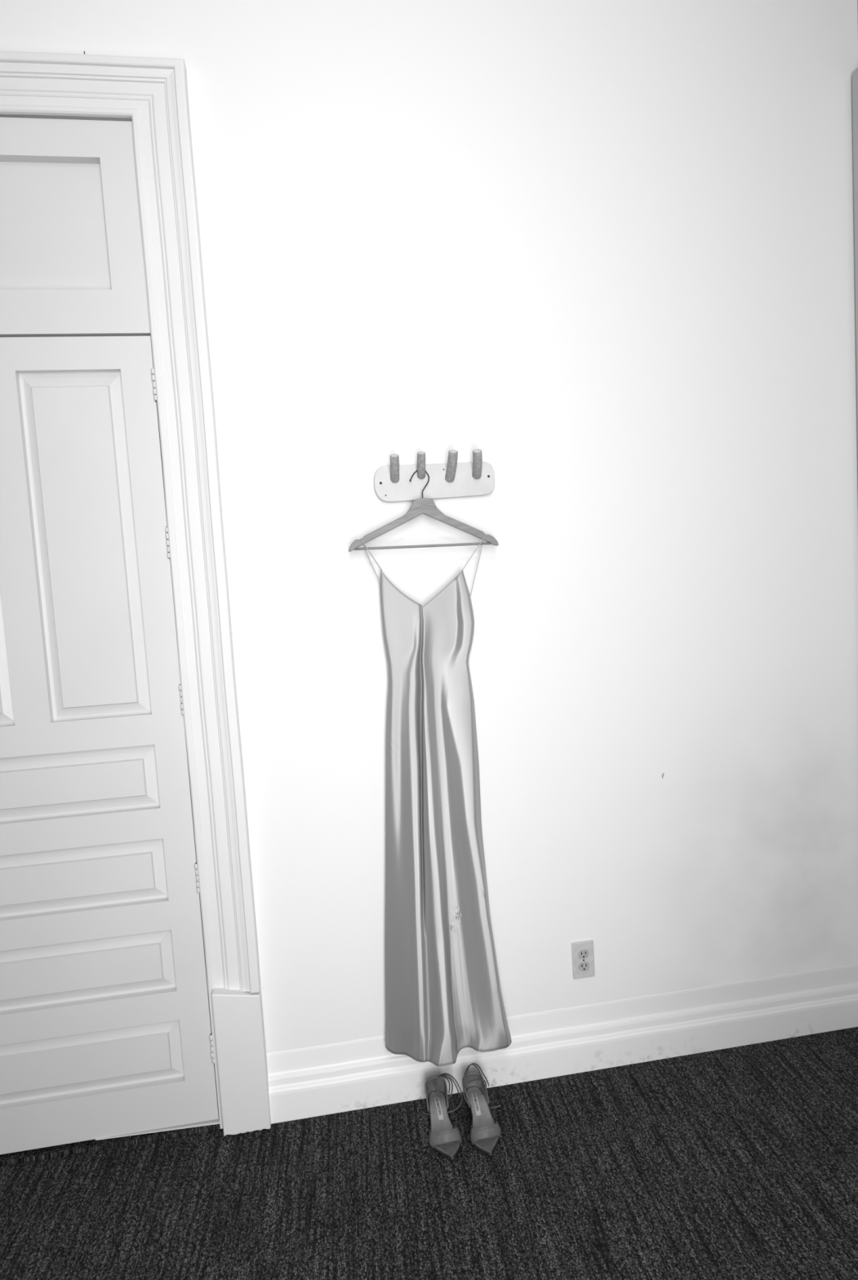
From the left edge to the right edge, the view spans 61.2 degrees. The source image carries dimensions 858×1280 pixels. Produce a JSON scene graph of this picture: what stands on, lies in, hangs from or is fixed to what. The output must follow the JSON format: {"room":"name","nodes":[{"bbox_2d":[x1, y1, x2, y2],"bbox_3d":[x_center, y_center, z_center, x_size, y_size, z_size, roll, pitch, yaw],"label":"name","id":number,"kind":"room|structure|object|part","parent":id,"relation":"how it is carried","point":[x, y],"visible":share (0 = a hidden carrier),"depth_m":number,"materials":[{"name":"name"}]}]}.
{"room":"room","nodes":[
{"label":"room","id":0,"kind":"room"},
{"bbox_2d":[0,0,857,1053],"bbox_3d":[-0.778,-0.324,2.006,4.500,3.450,0.145,-4,4,-8],"label":"wall","id":1,"kind":"structure","parent":0,"point":[602,251],"depth_m":2.09,"materials":[{"name":"paint"}]},
{"bbox_2d":[0,117,151,337],"bbox_3d":[-1.134,-1.049,1.858,0.774,0.532,0.038,-4,4,-8],"label":"transom panel","id":2,"kind":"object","parent":1,"relation":"in","point":[72,260],"depth_m":1.89,"materials":[{"name":"white paint"}]},
{"bbox_3d":[-1.148,-1.269,1.841,0.597,0.091,0.038,-4,4,-8],"label":"rail","id":3,"kind":"part","parent":2,"relation":"part of","materials":[{"name":"white paint"}]},
{"bbox_3d":[-1.138,-1.060,1.870,0.605,0.338,0.005,-4,4,-8],"label":"panel","id":4,"kind":"part","parent":2,"relation":"part of","materials":[{"name":"white paint"}]},
{"bbox_3d":[-1.122,-0.840,1.874,0.597,0.111,0.038,-4,4,-8],"label":"rail","id":5,"kind":"part","parent":2,"relation":"part of","materials":[{"name":"white paint"}]},
{"bbox_2d":[0,335,218,1154],"bbox_3d":[-1.047,0.311,1.954,0.779,2.182,0.052,-4,4,-8],"label":"door","id":6,"kind":"structure","parent":1,"relation":"in","point":[105,1025],"depth_m":1.97,"materials":[{"name":"white paint"}]},
{"bbox_3d":[-1.255,-0.222,1.891,0.255,0.918,0.028,-4,4,-8],"label":"panel","id":7,"kind":"part","parent":6,"relation":"part of","materials":[{"name":"white paint"}]},
{"bbox_3d":[-1.115,-0.734,1.880,0.606,0.084,0.042,-4,4,-8],"label":"rail","id":8,"kind":"part","parent":6,"relation":"part of","materials":[{"name":"white paint"}]},
{"bbox_3d":[-1.054,0.264,1.955,0.606,0.084,0.042,-4,4,-8],"label":"rail","id":9,"kind":"part","parent":6,"relation":"part of","materials":[{"name":"white paint"}]},
{"bbox_3d":[-1.046,0.394,1.964,0.606,0.178,0.028,-4,4,-8],"label":"panel","id":10,"kind":"part","parent":6,"relation":"part of","materials":[{"name":"white paint"}]},
{"bbox_3d":[-1.039,0.525,1.975,0.606,0.085,0.042,-4,4,-8],"label":"rail","id":11,"kind":"part","parent":6,"relation":"part of","materials":[{"name":"white paint"}]},
{"bbox_3d":[-1.030,0.656,1.984,0.606,0.178,0.028,-4,4,-8],"label":"panel","id":12,"kind":"part","parent":6,"relation":"part of","materials":[{"name":"white paint"}]},
{"bbox_3d":[-0.915,-0.247,1.942,0.256,0.918,0.028,-4,4,-8],"label":"panel","id":13,"kind":"part","parent":6,"relation":"part of","materials":[{"name":"white paint"}]},
{"bbox_3d":[-1.023,0.786,1.995,0.606,0.083,0.042,-4,4,-8],"label":"rail","id":14,"kind":"part","parent":6,"relation":"part of","materials":[{"name":"white paint"}]},
{"bbox_3d":[-1.015,0.916,2.004,0.606,0.178,0.028,-4,4,-8],"label":"panel","id":15,"kind":"part","parent":6,"relation":"part of","materials":[{"name":"white paint"}]},
{"bbox_3d":[-1.007,1.047,2.015,0.606,0.084,0.042,-4,4,-8],"label":"rail","id":16,"kind":"part","parent":6,"relation":"part of","materials":[{"name":"white paint"}]},
{"bbox_3d":[-0.999,1.179,2.024,0.606,0.182,0.028,-4,4,-8],"label":"panel","id":17,"kind":"part","parent":6,"relation":"part of","materials":[{"name":"white paint"}]},
{"bbox_3d":[-0.990,1.333,2.037,0.606,0.128,0.042,-4,4,-8],"label":"rail","id":18,"kind":"part","parent":6,"relation":"part of","materials":[{"name":"white paint"}]},
{"bbox_2d":[0,1124,220,1165],"bbox_3d":[-0.985,1.414,2.046,0.778,0.010,0.072,-4,4,-8],"label":"trim","id":19,"kind":"structure","parent":1,"relation":"attached to","point":[91,1144],"depth_m":2.02,"materials":[{"name":"carpet"}]},
{"bbox_2d":[0,50,271,1135],"bbox_3d":[-1.074,-0.016,1.950,1.069,2.881,0.167,-4,4,-8],"label":"trim","id":20,"kind":"structure","parent":1,"relation":"attached to","point":[151,91],"depth_m":1.93,"materials":[{"name":"white paint"}]},
{"bbox_3d":[-1.148,-1.377,1.788,1.066,0.127,0.044,-4,4,-8],"label":"head casing","id":21,"kind":"part","parent":20,"relation":"part of","materials":[{"name":"white paint"}]},
{"bbox_3d":[-0.622,-0.243,1.944,0.147,2.470,0.044,-4,4,-8],"label":"casing","id":22,"kind":"part","parent":20,"relation":"part of","materials":[{"name":"white paint"}]},
{"bbox_2d":[95,1117,219,1140],"bbox_3d":[-0.768,1.387,2.076,0.337,0.012,0.054,-4,4,-8],"label":"trim","id":23,"kind":"structure","parent":1,"relation":"attached to","point":[215,1121],"depth_m":2.06,"materials":[{"name":"white paint"}]},
{"bbox_2d":[373,448,494,502],"bbox_3d":[0.021,-0.455,2.006,0.344,0.127,0.089,-4,4,-8],"label":"coat rack","id":24,"kind":"object","parent":1,"relation":"attached to","point":[452,479],"visible":1,"depth_m":2.02,"materials":[{"name":"white paint"}]},
{"bbox_2d":[348,470,498,551],"bbox_3d":[-0.020,-0.366,2.011,0.420,0.231,0.031,-4,4,-8],"label":"clothes hanger","id":25,"kind":"object","parent":24,"relation":"hanging from","point":[426,506],"visible":0.86,"depth_m":2.00,"materials":[{"name":"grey wood"}]},
{"bbox_3d":[-0.016,-0.321,2.007,0.420,0.142,0.013,-4,4,-8],"label":"shoulder frame","id":26,"kind":"part","parent":25,"relation":"part of","materials":[{"name":"grey wood"}]},
{"bbox_2d":[360,533,511,1066],"bbox_3d":[0.027,0.454,2.015,0.382,1.491,0.124,-4,4,-8],"label":"dress","id":27,"kind":"object","parent":25,"relation":"hanging from","point":[443,995],"visible":1,"depth_m":2.03,"materials":[{"name":"grey fabric"}]},
{"bbox_3d":[0.018,0.530,2.070,0.364,1.333,0.056,-3,4,2],"label":"panel","id":28,"kind":"part","parent":27,"relation":"part of","materials":[{"name":"grey fabric"}]},
{"bbox_2d":[266,964,857,1124],"bbox_3d":[0.479,1.219,2.221,1.908,0.196,0.024,-4,4,-8],"label":"baseboard","id":29,"kind":"structure","parent":1,"relation":"attached to","point":[316,1081],"depth_m":2.22,"materials":[{"name":"paint"}]},
{"bbox_2d":[571,940,595,978],"bbox_3d":[0.470,0.974,2.211,0.070,0.114,0.009,-4,4,-8],"label":"electrical outlet","id":30,"kind":"object","parent":1,"relation":"attached to","point":[582,952],"visible":1,"depth_m":2.21,"materials":[{"name":"plastic"}]},
{"bbox_2d":[577,949,588,959],"bbox_3d":[0.469,0.955,2.208,0.034,0.028,0.004,-4,4,-8],"label":"receptacle","id":31,"kind":"object","parent":30,"relation":"attached to","point":[582,953],"depth_m":2.21,"materials":[{"name":"white plastic"}]},
{"bbox_2d":[578,961,589,971],"bbox_3d":[0.472,0.994,2.211,0.034,0.028,0.004,-4,4,-8],"label":"receptacle","id":32,"kind":"object","parent":30,"relation":"attached to","point":[583,966],"depth_m":2.21,"materials":[{"name":"white plastic"}]},
{"bbox_2d":[0,1026,857,1279],"bbox_3d":[-0.466,1.512,0.800,4.500,0.060,2.820,-4,4,-8],"label":"floor","id":33,"kind":"structure","parent":0,"point":[740,1162],"depth_m":1.82,"materials":[{"name":"carpet"}]},
{"bbox_2d":[422,1072,462,1160],"bbox_3d":[0.037,1.302,1.992,0.107,0.117,0.198,-3,4,5],"label":"sandal","id":34,"kind":"object","parent":33,"relation":"on","point":[445,1138],"visible":1,"depth_m":2.01,"materials":[{"name":"leather"}]},
{"bbox_2d":[462,1062,501,1156],"bbox_3d":[0.154,1.285,2.001,0.106,0.136,0.204,-4,4,-8],"label":"sandal","id":35,"kind":"object","parent":33,"relation":"on","point":[485,1135],"visible":1,"depth_m":2.02,"materials":[{"name":"leather"}]},
{"bbox_2d":[424,1075,448,1112],"bbox_3d":[0.021,1.284,2.055,0.064,0.056,0.072,-4,4,-8],"label":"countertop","id":36,"kind":"structure","parent":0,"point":[441,1083],"depth_m":2.08,"materials":[{"name":"leather"}]},
{"bbox_2d":[462,1071,489,1107],"bbox_3d":[0.130,1.276,2.064,0.067,0.056,0.071,-4,4,-8],"label":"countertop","id":37,"kind":"structure","parent":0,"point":[480,1084],"depth_m":2.09,"materials":[{"name":"leather"}]},
{"bbox_3d":[1.607,-0.387,0.931,0.100,3.450,2.700,-4,4,-8],"label":"wall","id":38,"kind":"structure","parent":0,"visible":0},
{"bbox_2d":[851,66,857,446],"bbox_3d":[1.365,-0.211,2.187,0.034,2.940,0.148,-4,4,-8],"label":"trim","id":39,"kind":"structure","parent":38,"relation":"attached to","point":[855,73],"depth_m":2.16,"materials":[{"name":"grey paint"}]}
]}

